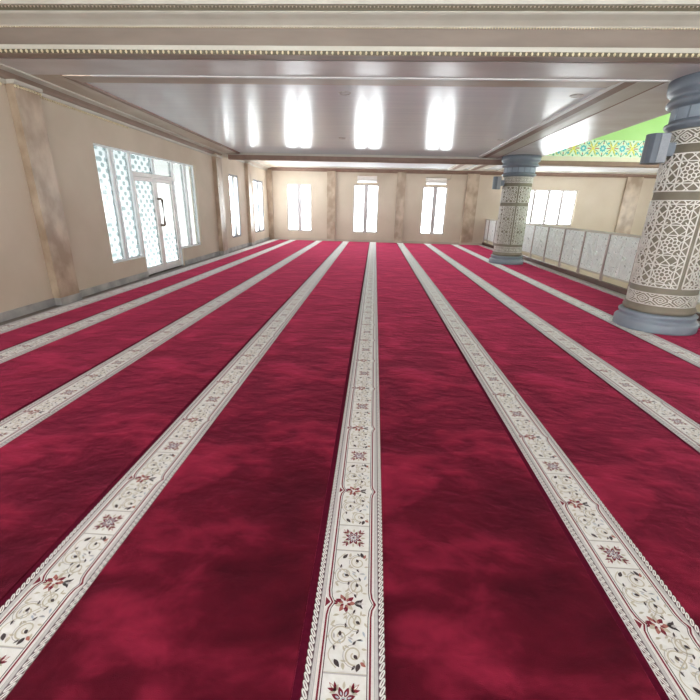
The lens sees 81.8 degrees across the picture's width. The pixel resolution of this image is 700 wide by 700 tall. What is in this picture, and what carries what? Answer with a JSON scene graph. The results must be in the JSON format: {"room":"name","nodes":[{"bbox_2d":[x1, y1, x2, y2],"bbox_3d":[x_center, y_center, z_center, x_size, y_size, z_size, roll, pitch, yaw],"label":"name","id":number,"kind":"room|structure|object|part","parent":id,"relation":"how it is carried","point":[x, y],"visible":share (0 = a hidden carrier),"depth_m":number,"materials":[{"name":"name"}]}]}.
{"room":"mosque","nodes":[
{"label":"mosque","id":0,"kind":"room"},
{"bbox_2d":[0,83,268,312],"bbox_3d":[-4.857,-2.867,6.780,0.180,4.300,27.100,2,20,3],"label":"wall","id":1,"kind":"structure","parent":0,"point":[24,279],"depth_m":7.15,"materials":[{"name":"beige paint"}]},
{"bbox_2d":[5,83,79,297],"bbox_3d":[-4.762,-2.316,6.332,0.140,3.192,0.460,2,20,3],"label":"pilaster","id":2,"kind":"object","parent":1,"relation":"attached to","point":[25,106],"visible":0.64,"depth_m":6.20,"materials":[{"name":"beige stone"}]},
{"bbox_2d":[0,63,225,157],"bbox_3d":[-4.430,-4.982,9.160,0.270,0.290,8.560,2,20,3],"label":"trim","id":3,"kind":"structure","parent":1,"relation":"attached to","point":[30,88],"depth_m":6.94,"materials":[{"name":"beige paint"}]},
{"bbox_2d":[93,143,142,263],"bbox_3d":[-4.780,-2.963,8.309,0.080,2.200,1.190,2,20,3],"label":"window","id":4,"kind":"structure","parent":1,"relation":"in","point":[113,165],"depth_m":8.33,"materials":[{"name":"glass"}]},
{"bbox_3d":[-4.799,-2.858,8.005,0.006,2.125,0.475,2,20,3],"label":"pane","id":5,"kind":"part","parent":4,"relation":"part of","materials":[{"name":"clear glass"}]},
{"bbox_3d":[-4.762,-3.068,8.597,0.006,2.125,0.505,2,20,3],"label":"pane","id":6,"kind":"part","parent":4,"relation":"part of","materials":[{"name":"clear glass"}]},
{"bbox_2d":[0,237,269,322],"bbox_3d":[-4.742,-1.053,7.363,0.145,0.122,27.000,2,20,3],"label":"baseboard","id":7,"kind":"structure","parent":1,"relation":"attached to","point":[14,313],"depth_m":7.34,"materials":[{"name":"grey stone"}]},
{"bbox_2d":[33,75,239,153],"bbox_3d":[-4.194,-5.184,9.414,0.700,0.210,7.920,2,20,3],"label":"trim","id":8,"kind":"structure","parent":1,"relation":"attached to","point":[58,80],"depth_m":7.38,"materials":[{"name":"beige paint"}]},
{"bbox_2d":[128,151,183,274],"bbox_3d":[-4.642,-3.275,9.853,0.224,2.642,1.940,2,20,3],"label":"door","id":9,"kind":"structure","parent":1,"relation":"in","point":[152,177],"depth_m":9.78,"materials":[{"name":"glass"}]},
{"bbox_3d":[-4.696,-4.156,9.031,0.006,0.350,0.885,2,20,3],"label":"fanlight pane","id":10,"kind":"part","parent":9,"relation":"part of","materials":[{"name":"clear glass"}]},
{"bbox_3d":[-4.725,-2.936,9.488,0.006,1.905,0.748,2,20,3],"label":"pane","id":11,"kind":"part","parent":9,"relation":"part of","materials":[{"name":"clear glass"}]},
{"bbox_3d":[-4.592,-3.368,9.867,0.134,0.667,0.060,2,20,3],"label":"handle","id":12,"kind":"part","parent":9,"relation":"part of","materials":[{"name":"brown metal"}]},
{"bbox_3d":[-4.640,-4.477,9.940,0.006,0.350,0.885,2,20,3],"label":"fanlight pane","id":13,"kind":"part","parent":9,"relation":"part of","materials":[{"name":"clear glass"}]},
{"bbox_3d":[-4.663,-3.587,10.233,0.006,1.175,0.748,2,20,3],"label":"pane","id":14,"kind":"part","parent":9,"relation":"part of","materials":[{"name":"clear glass"}]},
{"bbox_3d":[-4.685,-2.690,10.553,0.006,0.730,0.748,2,20,3],"label":"pane","id":15,"kind":"part","parent":9,"relation":"part of","materials":[{"name":"clear glass"}]},
{"bbox_2d":[172,161,200,248],"bbox_3d":[-4.593,-4.025,11.306,0.080,2.200,1.300,2,20,3],"label":"window","id":16,"kind":"structure","parent":1,"relation":"in","point":[184,181],"depth_m":11.32,"materials":[{"name":"glass"}]},
{"bbox_3d":[-4.612,-3.920,11.002,0.006,2.125,0.585,2,20,3],"label":"pane","id":17,"kind":"part","parent":16,"relation":"part of","materials":[{"name":"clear glass"}]},
{"bbox_3d":[-4.571,-4.152,11.655,0.006,2.125,0.485,2,20,3],"label":"pane","id":18,"kind":"part","parent":16,"relation":"part of","materials":[{"name":"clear glass"}]},
{"bbox_2d":[212,152,227,250],"bbox_3d":[-4.315,-4.820,13.398,0.150,3.192,0.480,2,20,3],"label":"pilaster","id":19,"kind":"object","parent":1,"relation":"attached to","point":[216,161],"visible":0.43,"depth_m":13.27,"materials":[{"name":"beige stone"}]},
{"bbox_2d":[229,174,240,237],"bbox_3d":[-4.320,-5.343,15.041,0.070,2.190,1.000,2,20,3],"label":"window","id":20,"kind":"structure","parent":1,"relation":"in","point":[236,234],"depth_m":15.13,"materials":[{"name":"glass"}]},
{"bbox_2d":[227,157,270,170],"bbox_3d":[-3.970,-7.642,16.484,0.270,0.170,5.550,2,20,3],"label":"trim","id":21,"kind":"structure","parent":1,"relation":"attached to","point":[251,164],"depth_m":16.83,"materials":[{"name":"beige paint"}]},
{"bbox_2d":[244,163,254,242],"bbox_3d":[-4.119,-5.934,16.541,0.150,3.192,0.400,2,20,3],"label":"pilaster","id":22,"kind":"object","parent":1,"relation":"attached to","point":[247,166],"visible":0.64,"depth_m":16.41,"materials":[{"name":"beige stone"}]},
{"bbox_2d":[253,179,263,232],"bbox_3d":[-4.127,-6.441,18.126,0.070,2.180,1.520,2,20,3],"label":"window","id":23,"kind":"structure","parent":1,"relation":"in","point":[255,181],"depth_m":18.25,"materials":[{"name":"glass"}]},
{"bbox_2d":[254,160,277,166],"bbox_3d":[-3.753,-7.713,16.445,0.700,0.040,5.550,2,20,3],"label":"trim","id":24,"kind":"structure","parent":1,"relation":"attached to","point":[267,163],"depth_m":17.31,"materials":[{"name":"beige paint"}]},
{"bbox_2d":[0,10,699,29],"bbox_3d":[4.754,-3.458,4.222,19.200,0.136,0.190,2,20,3],"label":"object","id":25,"kind":"structure","parent":1,"relation":"attached to","point":[545,20],"depth_m":4.45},
{"bbox_2d":[0,58,699,79],"bbox_3d":[4.791,-3.623,4.857,19.200,0.500,0.640,2,20,3],"label":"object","id":26,"kind":"structure","parent":1,"relation":"attached to","point":[32,66],"depth_m":5.12,"materials":[{"name":"white paint"}]},
{"bbox_2d":[0,44,699,57],"bbox_3d":[4.752,-3.220,4.386,19.200,0.088,0.059,2,20,3],"label":"trim","id":27,"kind":"structure","parent":1,"relation":"attached to","point":[4,48],"depth_m":4.60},
{"bbox_2d":[0,53,699,62],"bbox_3d":[4.756,-3.219,4.463,19.200,0.038,0.155,2,20,3],"label":"trim","id":28,"kind":"structure","parent":1,"relation":"attached to","point":[2,55],"depth_m":4.69,"materials":[{"name":"beige paint"}]},
{"bbox_2d":[0,5,699,10],"bbox_3d":[4.755,-3.505,4.199,19.200,0.042,0.202,2,20,3],"label":"trim","id":29,"kind":"structure","parent":1,"relation":"attached to","point":[61,8],"depth_m":4.34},
{"bbox_2d":[0,27,699,62],"bbox_3d":[4.763,-3.378,4.478,19.200,0.268,0.240,2,20,3],"label":"ceiling beam","id":30,"kind":"structure","parent":1,"relation":"attached to","point":[421,37],"depth_m":4.58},
{"bbox_2d":[0,0,699,7],"bbox_3d":[4.756,-3.570,4.155,19.200,0.151,0.240,2,20,3],"label":"trim","id":31,"kind":"structure","parent":1,"relation":"attached to","point":[216,3],"depth_m":4.29,"materials":[{"name":"beige paint"}]},
{"bbox_2d":[0,240,385,696],"bbox_3d":[0.364,-0.711,7.218,10.740,0.188,27.100,2,20,3],"label":"floor","id":32,"kind":"structure","parent":0,"point":[183,266],"depth_m":7.84,"materials":[{"name":"carpet"}]},
{"bbox_2d":[0,239,287,350],"bbox_3d":[-4.049,-1.795,9.655,0.849,0.016,22.090,2,20,3],"label":"carpet","id":33,"kind":"object","parent":32,"relation":"on","point":[20,331],"visible":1,"depth_m":6.82,"materials":[{"name":"carpet"}]},
{"bbox_2d":[0,240,314,420],"bbox_3d":[-2.967,-1.750,9.603,1.320,0.016,22.090,2,20,3],"label":"carpet","id":34,"kind":"object","parent":32,"relation":"on","point":[30,370],"visible":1,"depth_m":5.25,"materials":[{"name":"red carpet"}]},
{"bbox_2d":[0,241,342,607],"bbox_3d":[-1.649,-1.696,9.540,1.320,0.016,22.090,2,20,3],"label":"carpet","id":35,"kind":"object","parent":32,"relation":"on","point":[61,454],"visible":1,"depth_m":3.23,"materials":[{"name":"red carpet"}]},
{"bbox_2d":[0,241,369,699],"bbox_3d":[-0.332,-1.641,9.477,1.320,0.016,22.090,2,20,3],"label":"carpet","id":36,"kind":"object","parent":32,"relation":"on","point":[195,576],"visible":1,"depth_m":2.02,"materials":[{"name":"red carpet"}]},
{"bbox_2d":[300,242,669,699],"bbox_3d":[0.985,-1.586,9.414,1.320,0.016,22.090,2,20,3],"label":"carpet","id":37,"kind":"object","parent":32,"relation":"on","point":[486,590],"visible":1,"depth_m":2.02,"materials":[{"name":"red carpet"}]},
{"bbox_2d":[397,243,699,699],"bbox_3d":[2.303,-1.531,9.351,1.320,0.016,22.090,2,20,3],"label":"carpet","id":38,"kind":"object","parent":32,"relation":"on","point":[624,485],"visible":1,"depth_m":2.77,"materials":[{"name":"carpet"}]},
{"bbox_2d":[425,244,699,451],"bbox_3d":[3.620,-1.476,9.288,1.320,0.016,22.090,2,20,3],"label":"carpet","id":39,"kind":"object","parent":32,"relation":"on","point":[666,386],"visible":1,"depth_m":5.11,"materials":[{"name":"red carpet"}]},
{"bbox_2d":[451,244,699,367],"bbox_3d":[4.926,-1.422,9.226,1.296,0.016,22.090,2,20,3],"label":"carpet","id":40,"kind":"object","parent":32,"relation":"on","point":[602,305],"visible":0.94,"depth_m":8.10,"materials":[{"name":"red carpet"}]},
{"bbox_2d":[489,154,541,264],"bbox_3d":[5.159,-4.363,12.755,1.120,3.167,1.120,2,20,3],"label":"column","id":41,"kind":"structure","parent":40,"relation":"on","point":[519,174],"depth_m":12.41,"materials":[{"name":"stone"}]},
{"bbox_2d":[492,176,504,188],"bbox_3d":[4.598,-5.154,12.456,0.375,0.360,0.243,5,20,10],"label":"wall speaker","id":42,"kind":"object","parent":41,"relation":"attached to","point":[498,182],"visible":1,"depth_m":12.38,"materials":[{"name":"plastic"}]},
{"bbox_2d":[497,177,501,188],"bbox_3d":[4.567,-5.117,12.352,0.108,0.344,0.015,5,20,10],"label":"grille","id":43,"kind":"object","parent":42,"relation":"attached to","point":[499,179],"depth_m":12.35,"materials":[{"name":"grey metal"}]},
{"bbox_3d":[4.833,-3.962,12.797,0.206,1.133,0.727,-4,20,-16],"label":"lattice panel","id":44,"kind":"part","parent":41,"relation":"part of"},
{"bbox_3d":[4.854,-4.808,12.496,0.206,0.457,0.727,-4,20,-16],"label":"lattice panel","id":45,"kind":"part","parent":41,"relation":"part of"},
{"bbox_3d":[5.391,-3.905,12.677,0.206,1.133,0.727,19,26,40],"label":"lattice panel","id":46,"kind":"part","parent":41,"relation":"part of","materials":[{"name":"beige stone"}]},
{"bbox_3d":[5.412,-4.751,12.376,0.206,0.457,0.727,19,26,40],"label":"lattice panel","id":47,"kind":"part","parent":41,"relation":"part of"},
{"bbox_2d":[496,80,668,158],"bbox_3d":[4.410,-4.811,9.035,0.032,0.159,7.870,2,20,3],"label":"trim","id":48,"kind":"structure","parent":41,"relation":"attached to","point":[668,80],"depth_m":6.95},
{"bbox_2d":[613,71,699,335],"bbox_3d":[4.721,-1.921,5.698,1.120,3.278,1.120,2,20,3],"label":"column","id":49,"kind":"structure","parent":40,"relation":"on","point":[662,295],"depth_m":5.57,"materials":[{"name":"stone"}]},
{"bbox_2d":[640,133,676,164],"bbox_3d":[4.138,-2.682,5.390,0.375,0.360,0.243,5,20,10],"label":"wall speaker","id":50,"kind":"object","parent":49,"relation":"attached to","point":[657,146],"visible":1,"depth_m":5.33,"materials":[{"name":"plastic"}]},
{"bbox_2d":[655,133,671,161],"bbox_3d":[4.107,-2.646,5.286,0.108,0.344,0.015,5,20,10],"label":"grille","id":51,"kind":"object","parent":50,"relation":"attached to","point":[664,139],"depth_m":5.28,"materials":[{"name":"grey metal"}]},
{"bbox_3d":[4.442,-1.515,5.773,0.339,1.173,0.683,2,20,3],"label":"lattice panel","id":52,"kind":"part","parent":49,"relation":"part of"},
{"bbox_3d":[4.415,-2.382,5.434,0.206,0.473,0.727,-4,20,-16],"label":"lattice panel","id":53,"kind":"part","parent":49,"relation":"part of","materials":[{"name":"white stone"}]},
{"bbox_3d":[4.952,-1.450,5.625,0.206,1.173,0.727,19,26,40],"label":"lattice panel","id":54,"kind":"part","parent":49,"relation":"part of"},
{"bbox_2d":[479,245,699,327],"bbox_3d":[5.534,-0.588,6.885,0.200,0.042,27.000,2,20,3],"label":"strip","id":55,"kind":"object","parent":32,"relation":"on","point":[619,295],"visible":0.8,"depth_m":10.04,"materials":[{"name":"stone"}]},
{"bbox_2d":[482,219,699,320],"bbox_3d":[5.910,-2.408,10.245,0.090,1.235,19.580,2,20,3],"label":"partition","id":56,"kind":"object","parent":32,"relation":"on","point":[609,256],"visible":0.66,"depth_m":10.23,"materials":[{"name":"white"}]},
{"bbox_3d":[6.416,-5.383,18.251,0.008,0.875,1.070,2,20,3],"label":"fretwork panel","id":57,"kind":"part","parent":56,"relation":"part of","materials":[{"name":"white"}]},
{"bbox_3d":[6.150,-3.876,13.998,0.008,0.875,1.070,2,20,3],"label":"fretwork panel","id":58,"kind":"part","parent":56,"relation":"part of","materials":[{"name":"white"}]},
{"bbox_3d":[6.115,-3.616,13.492,0.056,1.040,0.060,2,20,3],"label":"post","id":59,"kind":"part","parent":56,"relation":"part of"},
{"bbox_3d":[6.084,-3.499,12.934,0.008,0.875,1.070,2,20,3],"label":"fretwork panel","id":60,"kind":"part","parent":56,"relation":"part of","materials":[{"name":"white"}]},
{"bbox_3d":[6.049,-3.239,12.428,0.056,1.040,0.060,2,20,3],"label":"post","id":61,"kind":"part","parent":56,"relation":"part of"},
{"bbox_3d":[6.018,-3.122,11.871,0.008,0.875,1.070,2,20,3],"label":"fretwork panel","id":62,"kind":"part","parent":56,"relation":"part of","materials":[{"name":"white"}]},
{"bbox_3d":[5.982,-2.863,11.365,0.056,1.040,0.060,2,20,3],"label":"post","id":63,"kind":"part","parent":56,"relation":"part of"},
{"bbox_3d":[5.924,-2.969,10.045,0.060,0.043,19.580,2,20,3],"label":"rail","id":64,"kind":"part","parent":56,"relation":"part of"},
{"bbox_3d":[5.951,-2.745,10.808,0.008,0.875,1.070,2,20,3],"label":"fretwork panel","id":65,"kind":"part","parent":56,"relation":"part of","materials":[{"name":"white"}]},
{"bbox_3d":[5.916,-2.486,10.302,0.056,1.040,0.060,2,20,3],"label":"post","id":66,"kind":"part","parent":56,"relation":"part of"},
{"bbox_3d":[5.902,-2.099,10.354,0.024,0.030,19.580,2,20,3],"label":"rail","id":67,"kind":"part","parent":56,"relation":"part of","materials":[{"name":"white stone"}]},
{"bbox_3d":[5.885,-2.369,9.745,0.008,0.875,1.070,2,20,3],"label":"fretwork panel","id":68,"kind":"part","parent":56,"relation":"part of","materials":[{"name":"white"}]},
{"bbox_3d":[5.850,-2.109,9.239,0.056,1.040,0.060,2,20,3],"label":"post","id":69,"kind":"part","parent":56,"relation":"part of","materials":[{"name":"white stone"}]},
{"bbox_3d":[5.818,-1.992,8.681,0.008,0.875,1.070,2,20,3],"label":"fretwork panel","id":70,"kind":"part","parent":56,"relation":"part of","materials":[{"name":"white"}]},
{"bbox_3d":[5.783,-1.732,8.175,0.056,1.040,0.060,2,20,3],"label":"post","id":71,"kind":"part","parent":56,"relation":"part of","materials":[{"name":"white stone"}]},
{"bbox_2d":[88,83,601,156],"bbox_3d":[0.009,-5.151,9.333,7.900,0.319,7.800,2,20,3],"label":"ceiling","id":72,"kind":"structure","parent":0,"point":[453,121],"depth_m":7.65,"materials":[{"name":"white paint"}]},
{"bbox_2d":[339,91,350,94],"bbox_3d":[-0.081,-4.027,6.336,0.200,0.012,0.200,2,19,3],"label":"recessed light","id":73,"kind":"object","parent":72,"relation":"in","point":[341,92],"visible":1,"depth_m":6.33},
{"bbox_2d":[62,75,667,87],"bbox_3d":[-0.219,-3.811,5.725,7.700,0.040,0.430,2,20,3],"label":"trim","id":74,"kind":"structure","parent":72,"relation":"attached to","point":[81,78],"depth_m":5.71,"materials":[{"name":"white paint"}]},
{"bbox_2d":[228,154,659,167],"bbox_3d":[5.440,-5.920,12.765,18.850,0.145,0.170,2,20,3],"label":"trim","id":75,"kind":"structure","parent":72,"relation":"attached to","point":[230,157],"depth_m":12.85,"materials":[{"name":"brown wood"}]},
{"bbox_2d":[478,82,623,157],"bbox_3d":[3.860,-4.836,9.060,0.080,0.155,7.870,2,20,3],"label":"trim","id":76,"kind":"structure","parent":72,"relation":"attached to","point":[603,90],"depth_m":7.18,"materials":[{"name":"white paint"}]},
{"bbox_2d":[569,94,583,97],"bbox_3d":[3.462,-3.880,6.167,0.200,0.012,0.200,2,19,3],"label":"recessed light","id":77,"kind":"object","parent":72,"relation":"in","point":[573,95],"visible":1,"depth_m":6.16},
{"bbox_2d":[221,153,501,159],"bbox_3d":[5.295,-6.349,13.015,19.200,0.490,0.750,2,20,3],"label":"trim","id":78,"kind":"structure","parent":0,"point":[282,154],"depth_m":12.97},
{"bbox_2d":[272,171,655,288],"bbox_3d":[5.569,-5.129,19.823,19.560,7.300,0.180,2,20,3],"label":"wall","id":79,"kind":"structure","parent":0,"point":[598,199],"depth_m":19.15,"materials":[{"name":"beige paint"}]},
{"bbox_2d":[266,169,274,239],"bbox_3d":[-3.857,-7.020,19.609,0.250,3.192,0.110,2,20,3],"label":"pilaster","id":80,"kind":"object","parent":79,"relation":"attached to","point":[268,172],"visible":0.93,"depth_m":19.53,"materials":[{"name":"beige stone"}]},
{"bbox_2d":[287,184,311,230],"bbox_3d":[-2.459,-6.934,19.685,1.200,2.160,0.070,2,20,3],"label":"window","id":81,"kind":"structure","parent":79,"relation":"in","point":[299,194],"depth_m":19.65,"materials":[{"name":"white plastic"}]},
{"bbox_2d":[327,171,335,238],"bbox_3d":[-0.907,-6.897,19.468,0.400,3.192,0.110,2,20,3],"label":"pilaster","id":82,"kind":"object","parent":79,"relation":"attached to","point":[331,175],"visible":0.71,"depth_m":19.36,"materials":[{"name":"beige stone"}]},
{"bbox_2d":[353,184,378,232],"bbox_3d":[0.755,-6.814,19.527,1.200,2.190,0.070,2,20,3],"label":"window","id":83,"kind":"structure","parent":79,"relation":"in","point":[365,211],"depth_m":19.49,"materials":[{"name":"white plastic"}]},
{"bbox_2d":[357,176,376,182],"bbox_3d":[0.804,-7.992,18.901,0.920,0.290,0.206,2,20,3],"label":"air conditioner","id":84,"kind":"object","parent":79,"relation":"attached to","point":[360,179],"visible":1,"depth_m":18.82,"materials":[{"name":"plastic"}]},
{"bbox_2d":[274,237,481,244],"bbox_3d":[1.222,-5.351,19.865,10.500,0.112,0.105,2,20,3],"label":"baseboard","id":85,"kind":"structure","parent":79,"relation":"attached to","point":[279,238],"depth_m":19.89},
{"bbox_2d":[394,172,405,240],"bbox_3d":[2.386,-6.760,19.311,0.400,3.192,0.110,2,20,3],"label":"pilaster","id":86,"kind":"object","parent":79,"relation":"attached to","point":[401,178],"visible":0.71,"depth_m":19.22,"materials":[{"name":"beige stone"}]},
{"bbox_2d":[420,186,447,234],"bbox_3d":[3.994,-6.675,19.374,1.150,2.160,0.070,2,20,3],"label":"window","id":87,"kind":"structure","parent":79,"relation":"in","point":[435,189],"depth_m":19.33,"materials":[{"name":"white plastic"}]},
{"bbox_2d":[426,177,450,184],"bbox_3d":[4.116,-7.901,18.726,1.165,0.430,0.206,2,20,3],"label":"air conditioner","id":88,"kind":"object","parent":79,"relation":"attached to","point":[429,181],"visible":1,"depth_m":18.67,"materials":[{"name":"plastic"}]},
{"bbox_2d":[268,166,656,178],"bbox_3d":[5.635,-8.162,18.564,19.200,0.180,0.160,2,20,3],"label":"trim","id":89,"kind":"structure","parent":79,"relation":"attached to","point":[271,168],"depth_m":18.59,"materials":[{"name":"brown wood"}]},
{"bbox_2d":[460,174,479,242],"bbox_3d":[5.679,-6.623,19.154,0.560,3.192,0.110,2,20,3],"label":"pilaster","id":90,"kind":"object","parent":79,"relation":"attached to","point":[472,186],"visible":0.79,"depth_m":19.07,"materials":[{"name":"beige stone"}]},
{"bbox_2d":[528,189,577,224],"bbox_3d":[8.940,-6.729,19.046,3.170,1.550,0.070,2,20,3],"label":"window","id":91,"kind":"structure","parent":79,"relation":"in","point":[533,190],"depth_m":18.98,"materials":[{"name":"white plastic"}]},
{"bbox_2d":[614,177,643,246],"bbox_3d":[12.885,-6.324,18.810,0.700,3.192,0.110,2,20,3],"label":"pilaster","id":92,"kind":"object","parent":79,"relation":"attached to","point":[633,185],"visible":0.64,"depth_m":18.63,"materials":[{"name":"beige stone"}]},
{"bbox_2d":[269,161,658,172],"bbox_3d":[5.479,-7.434,15.941,19.200,0.200,5.600,2,20,3],"label":"ceiling","id":93,"kind":"structure","parent":0,"point":[279,163],"depth_m":17.09,"materials":[{"name":"white paint"}]},
{"bbox_2d":[448,164,472,169],"bbox_3d":[4.548,-7.271,15.780,0.630,0.042,4.980,2,20,3],"label":"trim","id":94,"kind":"structure","parent":93,"relation":"attached to","point":[466,165],"depth_m":16.91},
{"bbox_2d":[468,165,496,170],"bbox_3d":[5.446,-7.234,15.737,0.630,0.042,4.980,2,20,3],"label":"trim","id":95,"kind":"structure","parent":93,"relation":"attached to","point":[488,166],"depth_m":16.75,"materials":[{"name":"beige paint"}]},
{"bbox_2d":[619,113,670,130],"bbox_3d":[9.962,-7.266,12.080,8.270,2.080,0.150,2,20,3],"label":"wall","id":96,"kind":"structure","parent":0,"point":[656,124],"depth_m":12.22,"materials":[{"name":"green paint"}]},
{"bbox_2d":[498,80,672,158],"bbox_3d":[4.998,-4.948,8.923,1.145,0.520,7.920,2,20,3],"label":"beam","id":97,"kind":"structure","parent":96,"relation":"attached to","point":[650,104],"depth_m":7.64,"materials":[{"name":"beige paint"}]},
{"bbox_2d":[482,82,662,158],"bbox_3d":[4.237,-4.820,9.043,0.315,0.156,7.870,2,20,3],"label":"trim","id":98,"kind":"structure","parent":97,"relation":"attached to","point":[638,87],"depth_m":7.03,"materials":[{"name":"beige paint"}]},
{"bbox_2d":[541,156,640,161],"bbox_3d":[9.898,-5.860,12.486,8.320,0.135,0.030,2,20,3],"label":"trim","id":99,"kind":"structure","parent":96,"relation":"attached to","point":[551,158],"depth_m":12.58,"materials":[{"name":"beige paint"}]},
{"bbox_2d":[546,140,644,157],"bbox_3d":[9.905,-6.146,12.390,8.320,0.500,0.019,2,20,3],"label":"frieze","id":100,"kind":"object","parent":96,"relation":"attached to","point":[592,148],"visible":0.48,"depth_m":12.49},
{"bbox_2d":[592,131,664,140],"bbox_3d":[9.939,-6.486,12.272,8.270,0.280,0.012,2,20,3],"label":"trim","id":101,"kind":"structure","parent":96,"relation":"attached to","point":[618,135],"depth_m":12.34,"materials":[{"name":"green paint"}]}
]}

